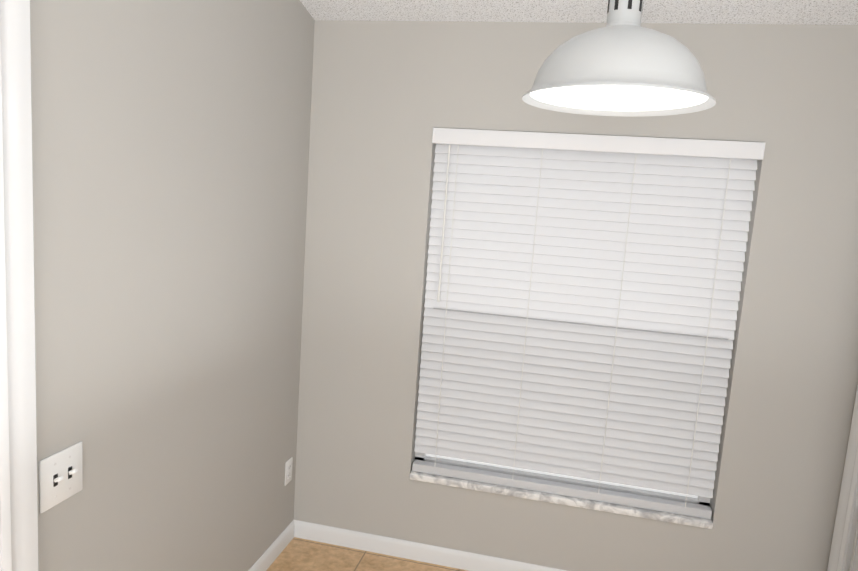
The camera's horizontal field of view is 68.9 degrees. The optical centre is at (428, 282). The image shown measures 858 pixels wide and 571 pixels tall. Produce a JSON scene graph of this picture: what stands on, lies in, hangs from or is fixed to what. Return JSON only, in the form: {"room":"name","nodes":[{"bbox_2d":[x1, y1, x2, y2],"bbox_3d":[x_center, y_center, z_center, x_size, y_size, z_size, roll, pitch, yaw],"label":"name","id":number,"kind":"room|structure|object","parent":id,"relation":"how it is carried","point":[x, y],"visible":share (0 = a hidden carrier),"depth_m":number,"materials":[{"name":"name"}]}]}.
{"room":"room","nodes":[
{"label":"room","id":0,"kind":"room"},
{"bbox_2d":[30,0,314,570],"bbox_3d":[-1.294,-0.001,-0.114,0.120,3.460,6.200,6,8,12],"label":"wall","id":1,"kind":"structure","parent":0,"point":[170,145],"depth_m":1.93,"materials":[{"name":"paint"}]},
{"bbox_2d":[0,0,38,570],"bbox_3d":[-1.034,0.428,0.969,0.019,2.141,1.022,6,8,12],"label":"door frame","id":2,"kind":"structure","parent":1,"relation":"attached to","point":[18,498],"depth_m":1.37,"materials":[{"name":"white wood"}]},
{"bbox_2d":[39,441,82,512],"bbox_3d":[-0.910,0.487,1.563,0.027,0.134,0.134,6,8,12],"label":"switch plate","id":3,"kind":"object","parent":1,"relation":"attached to","point":[60,476],"visible":1,"depth_m":1.56,"materials":[{"name":"white plastic"}]},
{"bbox_2d":[248,520,294,570],"bbox_3d":[-1.348,1.572,0.032,0.013,0.083,6.300,6,8,12],"label":"baseboard","id":4,"kind":"structure","parent":1,"relation":"attached to","point":[271,554],"depth_m":2.87,"materials":[{"name":"white wood"}]},
{"bbox_2d":[285,457,292,485],"bbox_3d":[-0.663,0.895,2.957,0.009,0.116,0.072,6,8,12],"label":"electrical outlet plate","id":5,"kind":"object","parent":1,"relation":"attached to","point":[288,470],"visible":1,"depth_m":2.95,"materials":[{"name":"white plastic"}]},
{"bbox_2d":[266,537,467,570],"bbox_3d":[0.106,1.793,-0.330,3.275,0.060,6.420,6,8,12],"label":"floor","id":6,"kind":"structure","parent":0,"point":[298,554],"depth_m":2.91,"materials":[{"name":"beige tile"}]},
{"bbox_2d":[294,20,857,570],"bbox_3d":[0.605,-0.302,2.705,2.595,3.350,0.160,6,8,12],"label":"wall","id":7,"kind":"structure","parent":0,"point":[388,98],"depth_m":2.66,"materials":[{"name":"paint"}]},
{"bbox_2d":[294,520,566,570],"bbox_3d":[0.475,1.324,2.837,2.355,0.083,0.013,6,8,12],"label":"baseboard","id":8,"kind":"structure","parent":7,"relation":"attached to","point":[443,556],"depth_m":2.95,"materials":[{"name":"white wood"}]},
{"bbox_2d":[410,471,712,528],"bbox_3d":[0.564,0.962,2.818,1.323,0.032,0.099,6,8,12],"label":"window sill","id":9,"kind":"structure","parent":7,"relation":"attached to","point":[577,502],"depth_m":2.76,"materials":[{"name":"stone"}]},
{"bbox_2d":[415,452,710,505],"bbox_3d":[0.631,0.171,2.775,1.325,1.600,0.048,6,8,12],"label":"window","id":10,"kind":"structure","parent":7,"relation":"in","point":[674,496],"depth_m":2.86,"materials":[{"name":"white"}]},
{"bbox_2d":[412,127,765,518],"bbox_3d":[0.616,0.168,2.700,1.325,1.572,0.072,6,8,12],"label":"window blinds","id":11,"kind":"object","parent":7,"relation":"attached to","point":[582,296],"visible":0.88,"depth_m":2.69,"materials":[{"name":"white plastic"}]},
{"bbox_2d":[300,0,857,24],"bbox_3d":[0.009,-1.388,-0.601,2.595,1.476,6.580,6,8,12],"label":"ceiling","id":12,"kind":"structure","parent":0,"point":[821,12],"depth_m":2.44,"materials":[{"name":"white paint"}]},
{"bbox_2d":[522,0,715,116],"bbox_3d":[0.480,-0.794,1.481,0.452,0.719,0.452,6,8,12],"label":"pendant light","id":13,"kind":"object","parent":12,"relation":"hanging from","point":[623,63],"visible":1,"depth_m":1.40,"materials":[{"name":"white metal"}]},
{"bbox_3d":[1.109,0.185,-0.682,0.120,3.350,6.300,6,8,12],"label":"wall","id":14,"kind":"structure","parent":0,"visible":0},
{"bbox_2d":[827,386,857,570],"bbox_3d":[1.511,0.546,1.420,0.139,2.137,2.076,6,8,12],"label":"trim","id":15,"kind":"structure","parent":14,"relation":"attached to","point":[844,532],"depth_m":2.43,"materials":[{"name":"white wood"}]},
{"bbox_2d":[849,521,857,570],"bbox_3d":[1.436,0.579,1.465,0.180,2.026,1.840,6,8,12],"label":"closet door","id":16,"kind":"structure","parent":14,"relation":"in","point":[854,563],"depth_m":2.33,"materials":[{"name":"white wood"}]}
]}

